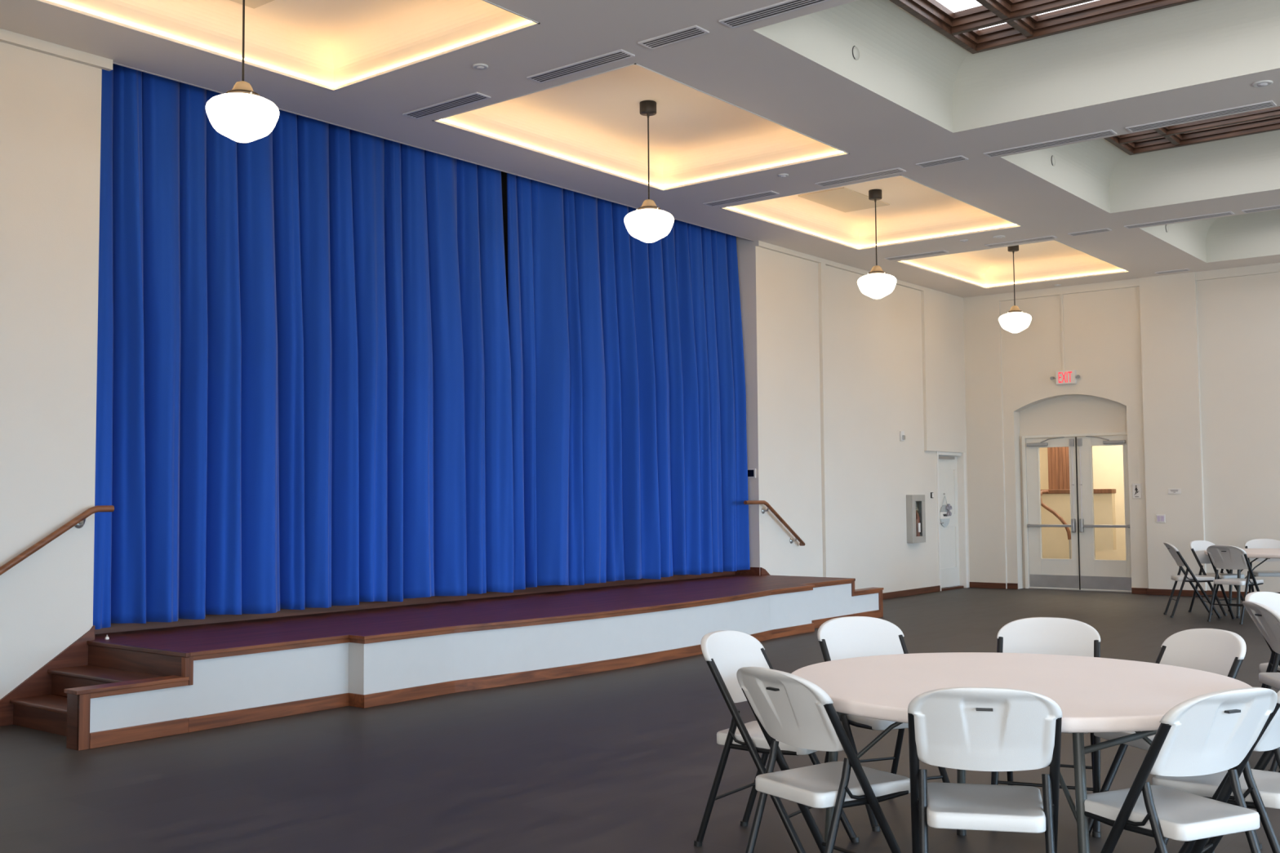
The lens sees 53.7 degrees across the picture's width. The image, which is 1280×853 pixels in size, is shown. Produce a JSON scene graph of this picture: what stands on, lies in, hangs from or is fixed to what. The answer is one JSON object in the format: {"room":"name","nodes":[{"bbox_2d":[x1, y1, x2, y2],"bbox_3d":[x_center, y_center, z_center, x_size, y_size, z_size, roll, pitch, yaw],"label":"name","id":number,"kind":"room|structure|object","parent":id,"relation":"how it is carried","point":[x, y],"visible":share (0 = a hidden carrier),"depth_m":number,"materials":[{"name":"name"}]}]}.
{"room":"auditorium","nodes":[
{"label":"auditorium","id":0,"kind":"room"},
{"bbox_2d":[56,0,528,85],"bbox_3d":[-2.415,-2.757,7.601,2.100,0.290,3.045,-3,-4,38],"label":"ceiling","id":1,"kind":"structure","parent":0,"point":[333,42],"depth_m":8.72,"materials":[{"name":"paint"}]},
{"bbox_2d":[205,0,279,142],"bbox_3d":[-2.386,-2.303,7.603,0.424,1.197,0.424,-3,-4,38],"label":"pendant lamp","id":2,"kind":"object","parent":1,"relation":"hanging from","point":[240,114],"visible":1,"depth_m":7.45,"materials":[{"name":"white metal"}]},
{"bbox_2d":[230,0,273,8],"bbox_3d":[-2.718,-2.873,7.980,0.580,0.014,1.050,-3,-4,38],"label":"access panel","id":3,"kind":"object","parent":1,"relation":"attached to","point":[251,3],"visible":1,"depth_m":8.47,"materials":[{"name":"paint"}]},
{"bbox_2d":[35,0,539,90],"bbox_3d":[-2.414,-2.619,7.593,2.100,0.022,3.045,-3,-4,38],"label":"trim","id":4,"kind":"structure","parent":1,"relation":"attached to","point":[46,2],"depth_m":8.53,"materials":[{"name":"white paint"}]},
{"bbox_2d":[49,0,532,87],"bbox_3d":[-2.414,-2.636,7.594,2.100,0.012,3.045,-3,-4,38],"label":"light strip","id":5,"kind":"object","parent":1,"relation":"attached to","point":[55,1],"visible":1,"depth_m":8.59,"materials":[{"name":"white plastic"}]},
{"bbox_2d":[0,41,955,699],"bbox_3d":[-1.584,-0.377,11.552,0.360,4.900,21.438,-3,-4,38],"label":"wall","id":6,"kind":"structure","parent":0,"point":[51,105],"depth_m":8.61,"materials":[{"name":"paint"}]},
{"bbox_2d":[0,505,114,575],"bbox_3d":[-3.932,0.830,8.151,0.100,0.632,1.077,-3,-4,38],"label":"handrail","id":7,"kind":"object","parent":6,"relation":"attached to","point":[78,522],"visible":1,"depth_m":8.25,"materials":[{"name":"brown wood"}]},
{"bbox_2d":[0,28,924,291],"bbox_3d":[-1.930,-2.393,10.925,0.045,0.070,19.470,-3,-4,38],"label":"trim","id":8,"kind":"structure","parent":6,"relation":"attached to","point":[8,37],"depth_m":8.60,"materials":[{"name":"paint"}]},
{"bbox_2d":[747,468,755,478],"bbox_3d":[1.315,0.556,15.012,0.140,0.110,0.021,-3,-4,38],"label":"screen","id":9,"kind":"object","parent":6,"relation":"attached to","point":[751,472],"visible":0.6,"depth_m":14.99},
{"bbox_2d":[743,500,804,546],"bbox_3d":[1.597,1.163,15.078,0.100,0.565,1.292,-3,-4,38],"label":"handrail","id":10,"kind":"object","parent":6,"relation":"attached to","point":[802,543],"visible":1,"depth_m":15.06,"materials":[{"name":"brown wood"}]},
{"bbox_2d":[817,262,831,577],"bbox_3d":[2.360,0.098,16.151,0.045,4.405,0.115,-3,-4,38],"label":"trim","id":11,"kind":"structure","parent":6,"relation":"attached to","point":[821,266],"depth_m":16.14,"materials":[{"name":"paint"}]},
{"bbox_2d":[899,431,905,440],"bbox_3d":[3.711,0.135,17.839,0.055,0.140,0.100,-3,-4,38],"label":"fire alarm strobe","id":12,"kind":"object","parent":6,"relation":"attached to","point":[902,437],"visible":1,"depth_m":17.81,"materials":[{"name":"plastic"}]},
{"bbox_2d":[882,585,940,599],"bbox_3d":[-1.763,1.995,10.829,0.063,0.085,19.870,-3,-4,38],"label":"baseboard","id":13,"kind":"structure","parent":6,"relation":"attached to","point":[934,588],"depth_m":17.85,"materials":[{"name":"brown wood"}]},
{"bbox_2d":[906,494,925,542],"bbox_3d":[3.931,1.314,18.002,0.100,0.680,0.400,-3,-4,38],"label":"fire extinguisher cabinet","id":14,"kind":"object","parent":6,"relation":"attached to","point":[915,504],"visible":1,"depth_m":17.89,"materials":[{"name":"metal"}]},
{"bbox_2d":[917,515,920,536],"bbox_3d":[3.939,1.391,17.993,0.097,0.466,0.092,-3,-4,38],"label":"fire extinguisher","id":15,"kind":"object","parent":14,"relation":"in","point":[919,524],"visible":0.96,"depth_m":17.96,"materials":[{"name":"metal"}]},
{"bbox_2d":[920,286,969,587],"bbox_3d":[4.598,0.208,18.957,0.045,4.465,1.418,-3,-4,38],"label":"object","id":16,"kind":"structure","parent":6,"relation":"attached to","point":[942,313],"depth_m":18.93,"materials":[{"name":"paint"}]},
{"bbox_2d":[936,451,968,591],"bbox_3d":[4.653,1.417,19.034,0.175,2.060,0.920,-3,-4,38],"label":"door","id":17,"kind":"structure","parent":6,"relation":"in","point":[951,477],"depth_m":19.19,"materials":[{"name":"paint"}]},
{"bbox_2d":[939,493,951,527],"bbox_3d":[4.587,1.254,18.956,0.043,0.506,0.354,-3,-4,38],"label":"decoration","id":18,"kind":"object","parent":17,"relation":"hanging from","point":[945,513],"visible":1,"depth_m":18.95,"materials":[{"name":"metal"}]},
{"bbox_2d":[501,171,508,318],"bbox_3d":[-1.448,-0.351,12.042,0.040,4.900,8.175,-3,-4,38],"label":"wall","id":19,"kind":"structure","parent":0,"point":[504,175],"depth_m":12.29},
{"bbox_2d":[0,586,1279,852],"bbox_3d":[4.793,1.888,8.052,15.120,0.120,24.100,-3,-4,38],"label":"floor","id":20,"kind":"structure","parent":0,"point":[626,760],"depth_m":6.56,"materials":[{"name":"plastic"}]},
{"bbox_2d":[0,626,193,751],"bbox_3d":[-3.449,1.591,7.819,1.206,0.579,0.780,-3,-4,38],"label":"steps","id":21,"kind":"structure","parent":20,"relation":"on","point":[93,694],"depth_m":7.73,"materials":[{"name":"brown wood"}]},
{"bbox_2d":[92,567,853,732],"bbox_3d":[-0.652,1.767,11.342,1.901,0.579,8.280,-3,-4,38],"label":"stage","id":22,"kind":"object","parent":20,"relation":"on","point":[248,668],"visible":0.9,"depth_m":9.64,"materials":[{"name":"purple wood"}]},
{"bbox_2d":[693,630,859,852],"bbox_3d":[0.547,1.279,5.155,0.544,0.852,0.450,-3,-4,35],"label":"folding chair","id":23,"kind":"object","parent":20,"relation":"on","point":[725,652],"visible":0.76,"depth_m":5.12,"materials":[{"name":"plastic"}]},
{"bbox_2d":[760,567,884,617],"bbox_3d":[2.148,1.942,14.830,1.206,0.579,0.832,-3,-4,38],"label":"steps","id":24,"kind":"structure","parent":20,"relation":"on","point":[868,602],"depth_m":14.49,"materials":[{"name":"white paint"}]},
{"bbox_2d":[736,666,910,852],"bbox_3d":[0.629,1.229,4.280,0.544,0.852,0.450,2,-4,-34],"label":"folding chair","id":25,"kind":"object","parent":20,"relation":"on","point":[788,708],"visible":1,"depth_m":4.17,"materials":[{"name":"plastic"}]},
{"bbox_2d":[817,616,950,831],"bbox_3d":[1.092,1.304,5.663,0.450,0.852,0.544,1,-3,-22],"label":"folding chair","id":26,"kind":"object","parent":20,"relation":"on","point":[849,637],"visible":0.56,"depth_m":5.84,"materials":[{"name":"plastic"}]},
{"bbox_2d":[907,686,1062,852],"bbox_3d":[1.073,1.206,3.942,0.450,0.852,0.544,-1,-3,13],"label":"folding chair","id":27,"kind":"object","parent":20,"relation":"on","point":[978,729],"visible":1,"depth_m":3.80,"materials":[{"name":"plastic"}]},
{"bbox_2d":[791,652,1252,852],"bbox_3d":[1.359,1.292,4.600,1.624,0.738,1.624,-3,-4,38],"label":"folding table","id":28,"kind":"object","parent":20,"relation":"on","point":[1093,695],"visible":0.64,"depth_m":4.51,"materials":[{"name":"plastic"}]},
{"bbox_2d":[991,617,1101,837],"bbox_3d":[1.785,1.291,5.547,0.450,0.852,0.544,-2,-3,23],"label":"folding chair","id":29,"kind":"object","parent":20,"relation":"on","point":[1034,635],"visible":0.49,"depth_m":5.73,"materials":[{"name":"plastic"}]},
{"bbox_2d":[1088,628,1262,852],"bbox_3d":[2.150,1.266,5.141,0.544,0.852,0.450,1,-3,-18],"label":"folding chair","id":30,"kind":"object","parent":20,"relation":"on","point":[1218,651],"visible":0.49,"depth_m":5.22,"materials":[{"name":"plastic"}]},
{"bbox_2d":[1075,687,1277,852],"bbox_3d":[1.629,1.197,3.859,0.450,0.852,0.544,1,-4,-26],"label":"folding chair","id":31,"kind":"object","parent":20,"relation":"on","point":[1216,731],"visible":1,"depth_m":3.72,"materials":[{"name":"plastic"}]},
{"bbox_2d":[1163,542,1222,618],"bbox_3d":[6.335,1.762,14.535,0.544,0.852,0.450,-1,-3,12],"label":"folding chair","id":32,"kind":"object","parent":20,"relation":"on","point":[1174,552],"visible":0.99,"depth_m":14.39,"materials":[{"name":"plastic"}]},
{"bbox_2d":[1151,690,1279,852],"bbox_3d":[2.007,1.215,4.226,0.544,0.852,0.450,-3,-4,41],"label":"folding chair","id":33,"kind":"object","parent":20,"relation":"on","point":[1260,788],"visible":0.71,"depth_m":4.11,"materials":[{"name":"plastic"}]},
{"bbox_2d":[1188,540,1244,615],"bbox_3d":[6.815,1.779,14.906,0.450,0.852,0.544,1,-4,-27],"label":"folding chair","id":34,"kind":"object","parent":20,"relation":"on","point":[1197,548],"visible":0.7,"depth_m":14.97,"materials":[{"name":"plastic"}]},
{"bbox_2d":[1206,545,1263,624],"bbox_3d":[6.561,1.724,13.893,0.544,0.852,0.450,2,-4,-34],"label":"folding chair","id":35,"kind":"object","parent":20,"relation":"on","point":[1221,557],"visible":0.99,"depth_m":13.80,"materials":[{"name":"plastic"}]},
{"bbox_2d":[1204,548,1279,618],"bbox_3d":[7.379,1.803,14.508,1.624,0.738,1.624,-1,-3,10],"label":"folding table","id":36,"kind":"object","parent":20,"relation":"on","point":[1268,553],"visible":0.59,"depth_m":14.28,"materials":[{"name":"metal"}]},
{"bbox_2d":[1242,600,1279,772],"bbox_3d":[3.440,1.333,6.521,0.544,0.852,0.450,-1,-3,6],"label":"folding chair","id":37,"kind":"object","parent":20,"relation":"on","point":[1267,620],"visible":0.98,"depth_m":6.55,"materials":[{"name":"plastic"}]},
{"bbox_2d":[1244,591,1279,688],"bbox_3d":[3.681,1.357,6.978,0.450,0.852,0.544,2,-4,-33],"label":"folding chair","id":38,"kind":"object","parent":20,"relation":"on","point":[1270,599],"visible":0.41,"depth_m":7.16,"materials":[{"name":"plastic"}]},
{"bbox_2d":[1244,538,1279,593],"bbox_3d":[7.594,1.792,15.257,0.450,0.852,0.544,-1,-3,15],"label":"folding chair","id":39,"kind":"object","parent":20,"relation":"on","point":[1256,543],"visible":0.56,"depth_m":15.43,"materials":[{"name":"plastic"}]},
{"bbox_2d":[0,0,1279,297],"bbox_3d":[4.154,-2.695,7.055,14.399,0.001,21.388,-3,-4,38],"label":"ceiling","id":40,"kind":"structure","parent":0,"point":[740,66],"depth_m":10.07,"materials":[{"name":"paint"}]},
{"bbox_2d":[402,92,490,119],"bbox_3d":[-1.508,-2.490,9.812,0.840,0.012,0.150,-3,-4,38],"label":"ceiling vent","id":41,"kind":"object","parent":40,"relation":"in","point":[473,97],"visible":1,"depth_m":9.79,"materials":[{"name":"white metal"}]},
{"bbox_2d":[472,63,488,69],"bbox_3d":[-1.127,-2.539,8.928,0.110,0.018,0.110,-3,-4,38],"label":"ceiling sensor","id":42,"kind":"object","parent":40,"relation":"attached to","point":[477,66],"visible":1,"depth_m":8.91,"materials":[{"name":"white plastic"}]},
{"bbox_2d":[526,48,635,83],"bbox_3d":[-0.428,-2.548,8.947,0.890,0.012,0.150,-3,-4,38],"label":"ceiling vent","id":43,"kind":"object","parent":40,"relation":"in","point":[619,55],"visible":1,"depth_m":8.92,"materials":[{"name":"white metal"}]},
{"bbox_2d":[638,24,709,49],"bbox_3d":[0.221,-2.584,8.391,0.480,0.012,0.150,-3,-4,38],"label":"ceiling vent","id":44,"kind":"object","parent":40,"relation":"in","point":[693,31],"visible":1,"depth_m":8.38,"materials":[{"name":"white metal"}]},
{"bbox_2d":[702,190,779,206],"bbox_3d":[1.031,-2.334,12.944,0.840,0.012,0.150,-3,-4,38],"label":"ceiling vent","id":45,"kind":"object","parent":40,"relation":"in","point":[771,193],"visible":1,"depth_m":12.93,"materials":[{"name":"grey metal"}]},
{"bbox_2d":[719,0,830,28],"bbox_3d":[0.995,-2.623,7.814,1.130,0.012,0.150,-3,-4,38],"label":"ceiling vent","id":46,"kind":"object","parent":40,"relation":"in","point":[788,6],"visible":1,"depth_m":7.96,"materials":[{"name":"white metal"}]},
{"bbox_2d":[777,173,788,177],"bbox_3d":[1.363,-2.385,12.015,0.100,0.018,0.100,-3,-4,38],"label":"ceiling sensor","id":47,"kind":"object","parent":40,"relation":"attached to","point":[779,175],"visible":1,"depth_m":11.99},
{"bbox_2d":[814,167,906,186],"bbox_3d":[2.106,-2.390,12.114,0.900,0.012,0.150,-3,-4,38],"label":"ceiling vent","id":48,"kind":"object","parent":40,"relation":"in","point":[885,172],"visible":1,"depth_m":12.10,"materials":[{"name":"grey metal"}]},
{"bbox_2d":[884,249,948,260],"bbox_3d":[3.510,-2.178,16.067,0.820,0.012,0.150,-3,-4,38],"label":"ceiling vent","id":49,"kind":"object","parent":40,"relation":"in","point":[941,251],"visible":1,"depth_m":16.04,"materials":[{"name":"grey metal"}]},
{"bbox_2d":[915,155,968,168],"bbox_3d":[2.763,-2.426,11.566,0.450,0.012,0.150,-3,-4,38],"label":"ceiling vent","id":50,"kind":"object","parent":40,"relation":"in","point":[957,158],"visible":1,"depth_m":11.55,"materials":[{"name":"grey metal"}]},
{"bbox_2d":[993,235,1005,238],"bbox_3d":[4.254,-2.242,14.964,0.140,0.018,0.140,-3,-4,38],"label":"ceiling sensor","id":51,"kind":"object","parent":40,"relation":"attached to","point":[997,236],"visible":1,"depth_m":14.94,"materials":[{"name":"white plastic"}]},
{"bbox_2d":[984,235,1057,247],"bbox_3d":[4.588,-2.233,15.247,0.850,0.012,0.150,-3,-4,38],"label":"ceiling vent","id":52,"kind":"object","parent":40,"relation":"in","point":[1052,237],"visible":1,"depth_m":15.22,"materials":[{"name":"grey metal"}]},
{"bbox_2d":[982,128,1117,157],"bbox_3d":[3.558,-2.463,11.010,1.130,0.012,0.150,-3,-4,38],"label":"ceiling vent","id":53,"kind":"object","parent":40,"relation":"in","point":[1108,132],"visible":1,"depth_m":10.98,"materials":[{"name":"white metal"}]},
{"bbox_2d":[1067,227,1111,235],"bbox_3d":[5.241,-2.267,14.727,0.460,0.012,0.150,-3,-4,38],"label":"ceiling vent","id":54,"kind":"object","parent":40,"relation":"in","point":[1094,231],"visible":1,"depth_m":14.72,"materials":[{"name":"grey metal"}]},
{"bbox_2d":[1155,268,1190,274],"bbox_3d":[7.322,-2.135,17.375,0.430,0.012,0.150,-3,-4,38],"label":"ceiling vent","id":55,"kind":"object","parent":40,"relation":"in","point":[1182,269],"visible":1,"depth_m":17.36,"materials":[{"name":"white metal"}]},
{"bbox_2d":[1124,211,1234,228],"bbox_3d":[6.014,-2.308,14.126,1.140,0.012,0.150,-3,-4,38],"label":"ceiling vent","id":56,"kind":"object","parent":40,"relation":"in","point":[1226,213],"visible":1,"depth_m":14.10,"materials":[{"name":"grey metal"}]},
{"bbox_2d":[1125,100,1276,132],"bbox_3d":[4.536,-2.514,10.257,1.120,0.012,0.150,-3,-4,38],"label":"ceiling vent","id":57,"kind":"object","parent":40,"relation":"in","point":[1268,104],"visible":1,"depth_m":10.23,"materials":[{"name":"white metal"}]},
{"bbox_2d":[1241,204,1279,213],"bbox_3d":[6.988,-2.358,13.376,1.120,0.012,0.150,-3,-4,38],"label":"ceiling vent","id":58,"kind":"object","parent":40,"relation":"in","point":[1277,206],"visible":1,"depth_m":13.60,"materials":[{"name":"grey metal"}]},
{"bbox_2d":[1252,80,1272,87],"bbox_3d":[4.650,-2.557,9.439,0.140,0.018,0.140,-3,-4,38],"label":"ceiling sensor","id":59,"kind":"object","parent":40,"relation":"attached to","point":[1264,82],"visible":1,"depth_m":9.42,"materials":[{"name":"white plastic"}]},
{"bbox_2d":[442,64,840,186],"bbox_3d":[0.098,-2.600,10.748,2.100,0.290,3.055,-3,-4,38],"label":"ceiling","id":60,"kind":"structure","parent":0,"point":[694,135],"depth_m":11.34,"materials":[{"name":"paint"}]},
{"bbox_2d":[432,62,848,191],"bbox_3d":[0.099,-2.462,10.740,2.100,0.022,3.055,-3,-4,38],"label":"trim","id":61,"kind":"structure","parent":60,"relation":"attached to","point":[844,153],"depth_m":11.16,"materials":[{"name":"white paint"}]},
{"bbox_2d":[439,119,843,188],"bbox_3d":[0.099,-2.479,10.741,2.100,0.012,3.055,-3,-4,38],"label":"light strip","id":62,"kind":"object","parent":60,"relation":"attached to","point":[439,119],"visible":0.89,"depth_m":11.62,"materials":[{"name":"white plastic"}]},
{"bbox_2d":[623,100,674,242],"bbox_3d":[0.073,-2.149,10.684,0.424,1.197,0.424,-3,-4,38],"label":"pendant lamp","id":63,"kind":"object","parent":60,"relation":"hanging from","point":[649,223],"visible":1,"depth_m":10.55,"materials":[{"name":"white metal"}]},
{"bbox_2d":[728,175,1015,246],"bbox_3d":[2.599,-2.443,13.881,2.100,0.290,2.990,-3,-4,38],"label":"ceiling","id":64,"kind":"structure","parent":0,"point":[915,210],"depth_m":14.77,"materials":[{"name":"paint"}]},
{"bbox_2d":[798,186,889,212],"bbox_3d":[2.313,-2.558,14.282,0.580,0.014,1.050,-3,-4,38],"label":"access panel","id":65,"kind":"object","parent":64,"relation":"attached to","point":[843,199],"visible":1,"depth_m":14.23,"materials":[{"name":"paint"}]},
{"bbox_2d":[720,174,1022,249],"bbox_3d":[2.600,-2.305,13.873,2.100,0.022,2.990,-3,-4,38],"label":"trim","id":66,"kind":"structure","parent":64,"relation":"attached to","point":[724,207],"depth_m":14.49,"materials":[{"name":"white paint"}]},
{"bbox_2d":[727,207,1017,248],"bbox_3d":[2.600,-2.322,13.874,2.100,0.012,2.990,-3,-4,38],"label":"light strip","id":67,"kind":"object","parent":64,"relation":"attached to","point":[727,207],"visible":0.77,"depth_m":14.82,"materials":[{"name":"white plastic"}]},
{"bbox_2d":[857,189,896,298],"bbox_3d":[2.586,-1.992,13.831,0.424,1.197,0.424,-3,-4,38],"label":"pendant lamp","id":68,"kind":"object","parent":64,"relation":"hanging from","point":[877,284],"visible":1,"depth_m":13.70,"materials":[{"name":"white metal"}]},
{"bbox_2d":[888,0,1128,154],"bbox_3d":[3.885,-3.575,7.314,15.070,0.080,21.388,-3,-4,38],"label":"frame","id":69,"kind":"structure","parent":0,"point":[889,0],"depth_m":10.68,"materials":[{"name":"paint"}]},
{"bbox_2d":[903,240,1124,285],"bbox_3d":[5.041,-2.290,16.940,2.100,0.290,2.835,-3,-4,38],"label":"ceiling","id":70,"kind":"structure","parent":0,"point":[1053,259],"depth_m":17.88,"materials":[{"name":"paint"}]},
{"bbox_2d":[896,240,1130,288],"bbox_3d":[5.042,-2.152,16.933,2.100,0.022,2.835,-3,-4,38],"label":"trim","id":71,"kind":"structure","parent":70,"relation":"attached to","point":[900,261],"depth_m":17.59,"materials":[{"name":"white paint"}]},
{"bbox_2d":[902,260,1124,286],"bbox_3d":[5.042,-2.169,16.934,2.100,0.012,2.835,-3,-4,38],"label":"light strip","id":72,"kind":"object","parent":70,"relation":"attached to","point":[902,260],"visible":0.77,"depth_m":17.89,"materials":[{"name":"white plastic"}]},
{"bbox_2d":[998,244,1031,333],"bbox_3d":[4.989,-1.841,16.841,0.424,1.197,0.424,-3,-4,38],"label":"pendant lamp","id":73,"kind":"object","parent":70,"relation":"hanging from","point":[1015,321],"visible":0.97,"depth_m":16.71,"materials":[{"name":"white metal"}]},
{"bbox_2d":[753,0,1279,133],"bbox_3d":[4.294,-2.944,7.415,6.666,0.535,3.055,-3,-4,38],"label":"ceiling","id":74,"kind":"structure","parent":0,"point":[904,60],"depth_m":9.72,"materials":[{"name":"paint"}]},
{"bbox_2d":[852,45,859,60],"bbox_3d":[1.600,-2.770,9.370,0.008,0.104,0.106,-3,-4,38],"label":"plate","id":75,"kind":"object","parent":74,"relation":"attached to","point":[855,53],"visible":1,"depth_m":9.37,"materials":[{"name":"paint"}]},
{"bbox_2d":[889,0,1198,53],"bbox_3d":[4.300,-3.284,7.428,6.046,0.175,2.455,-3,-4,38],"label":"skylight","id":76,"kind":"object","parent":74,"relation":"in","point":[977,26],"visible":1,"depth_m":9.62,"materials":[{"name":"brown wood"}]},
{"bbox_2d":[1019,395,1127,588],"bbox_3d":[6.510,0.811,18.680,3.929,3.200,0.140,-3,-4,38],"label":"wall","id":77,"kind":"structure","parent":0,"point":[1073,414],"depth_m":18.74,"materials":[{"name":"paint"}]},
{"bbox_2d":[1026,436,1079,589],"bbox_3d":[6.122,1.280,18.804,0.757,2.259,0.164,-3,-4,38],"label":"door","id":78,"kind":"structure","parent":77,"relation":"in","point":[1051,462],"depth_m":18.84,"materials":[{"name":"paint"}]},
{"bbox_2d":[1022,431,1131,592],"bbox_3d":[6.464,1.260,18.637,1.605,2.300,0.150,-3,-4,38],"label":"trim","id":79,"kind":"structure","parent":77,"relation":"attached to","point":[1024,437],"depth_m":19.00,"materials":[{"name":"paint"}]},
{"bbox_2d":[1076,435,1132,591],"bbox_3d":[6.721,1.249,18.327,0.755,2.259,0.164,-3,-4,38],"label":"door","id":80,"kind":"structure","parent":77,"relation":"in","point":[1103,479],"depth_m":18.36,"materials":[{"name":"paint"}]},
{"bbox_2d":[1000,271,1279,592],"bbox_3d":[10.603,-0.050,15.226,14.699,4.465,0.220,-3,-4,38],"label":"wall","id":81,"kind":"structure","parent":0,"point":[1238,317],"depth_m":17.37,"materials":[{"name":"paint"}]},
{"bbox_2d":[1059,294,1064,370],"bbox_3d":[6.228,-1.378,18.625,0.040,1.150,0.030,-3,-4,38],"label":"conduit","id":82,"kind":"object","parent":81,"relation":"attached to","point":[1061,297],"visible":1,"depth_m":18.62,"materials":[{"name":"paint"}]},
{"bbox_2d":[1049,369,1079,384],"bbox_3d":[6.246,-0.722,18.544,0.445,0.200,0.083,-3,-4,38],"label":"exit sign","id":83,"kind":"object","parent":81,"relation":"attached to","point":[1062,377],"visible":1,"depth_m":18.52,"materials":[{"name":"plastic"}]},
{"bbox_2d":[969,582,1248,598],"bbox_3d":[10.583,2.127,14.935,14.149,0.085,0.088,-3,-4,38],"label":"baseboard","id":84,"kind":"structure","parent":81,"relation":"attached to","point":[972,584],"depth_m":17.63,"materials":[{"name":"brown wood"}]},
{"bbox_2d":[963,262,1279,588],"bbox_3d":[10.558,-0.058,15.089,14.199,4.465,0.050,-3,-4,38],"label":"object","id":85,"kind":"structure","parent":81,"relation":"attached to","point":[987,534],"depth_m":19.24,"materials":[{"name":"paint"}]},
{"bbox_2d":[1132,483,1141,498],"bbox_3d":[7.030,0.912,17.881,0.120,0.210,0.012,-3,-4,38],"label":"sign","id":86,"kind":"object","parent":81,"relation":"attached to","point":[1136,487],"visible":1,"depth_m":17.88,"materials":[{"name":"white plastic"}]},
{"bbox_2d":[1155,514,1165,522],"bbox_3d":[7.250,1.282,17.595,0.120,0.115,0.016,-3,-4,38],"label":"light switch","id":87,"kind":"object","parent":81,"relation":"attached to","point":[1159,517],"visible":1,"depth_m":17.59,"materials":[{"name":"white plastic"}]},
{"bbox_2d":[1138,271,1206,591],"bbox_3d":[7.408,0.108,17.582,0.750,4.465,0.070,-3,-4,38],"label":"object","id":88,"kind":"structure","parent":81,"relation":"attached to","point":[1169,323],"depth_m":17.56,"materials":[{"name":"paint"}]},
{"bbox_2d":[1168,488,1181,493],"bbox_3d":[7.401,0.897,17.497,0.170,0.070,0.010,-3,-4,38],"label":"plate","id":89,"kind":"object","parent":81,"relation":"attached to","point":[1170,491],"visible":1,"depth_m":17.49,"materials":[{"name":"grey plastic"}]},
{"bbox_2d":[1000,129,1279,213],"bbox_3d":[6.796,-2.788,10.548,6.666,0.535,2.990,-3,-4,38],"label":"ceiling","id":90,"kind":"structure","parent":0,"point":[1097,172],"depth_m":13.13,"materials":[{"name":"paint"}]},
{"bbox_2d":[1051,155,1055,165],"bbox_3d":[4.081,-2.624,12.479,0.008,0.104,0.106,-3,-4,38],"label":"plate","id":91,"kind":"object","parent":90,"relation":"attached to","point":[1053,160],"visible":1,"depth_m":12.47,"materials":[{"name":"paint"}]},
{"bbox_2d":[1103,106,1279,155],"bbox_3d":[6.801,-3.127,10.561,6.046,0.175,2.390,-3,-4,38],"label":"skylight","id":92,"kind":"object","parent":90,"relation":"in","point":[1264,120],"visible":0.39,"depth_m":12.69,"materials":[{"name":"brown wood"}]},
{"bbox_2d":[1139,208,1279,262],"bbox_3d":[9.238,-2.635,13.607,6.666,0.535,2.835,-3,-4,38],"label":"ceiling","id":93,"kind":"structure","parent":0,"point":[1255,234],"depth_m":16.41,"materials":[{"name":"paint"}]},
{"bbox_3d":[-1.319,-2.785,12.061,0.340,0.040,8.175,-3,-4,38],"label":"ceiling","id":94,"kind":"structure","parent":0,"visible":0},
{"bbox_2d":[93,63,513,629],"bbox_3d":[-2.538,-0.689,10.367,0.292,4.324,4.154,-3,-4,38],"label":"stage curtain","id":95,"kind":"object","parent":94,"relation":"hanging from","point":[304,394],"visible":0.94,"depth_m":10.05,"materials":[{"name":"fabric"}]},
{"bbox_2d":[506,173,750,590],"bbox_3d":[0.006,-0.530,13.552,0.290,4.324,3.969,-3,-4,38],"label":"stage curtain","id":96,"kind":"object","parent":94,"relation":"hanging from","point":[628,391],"visible":0.94,"depth_m":13.24,"materials":[{"name":"fabric"}]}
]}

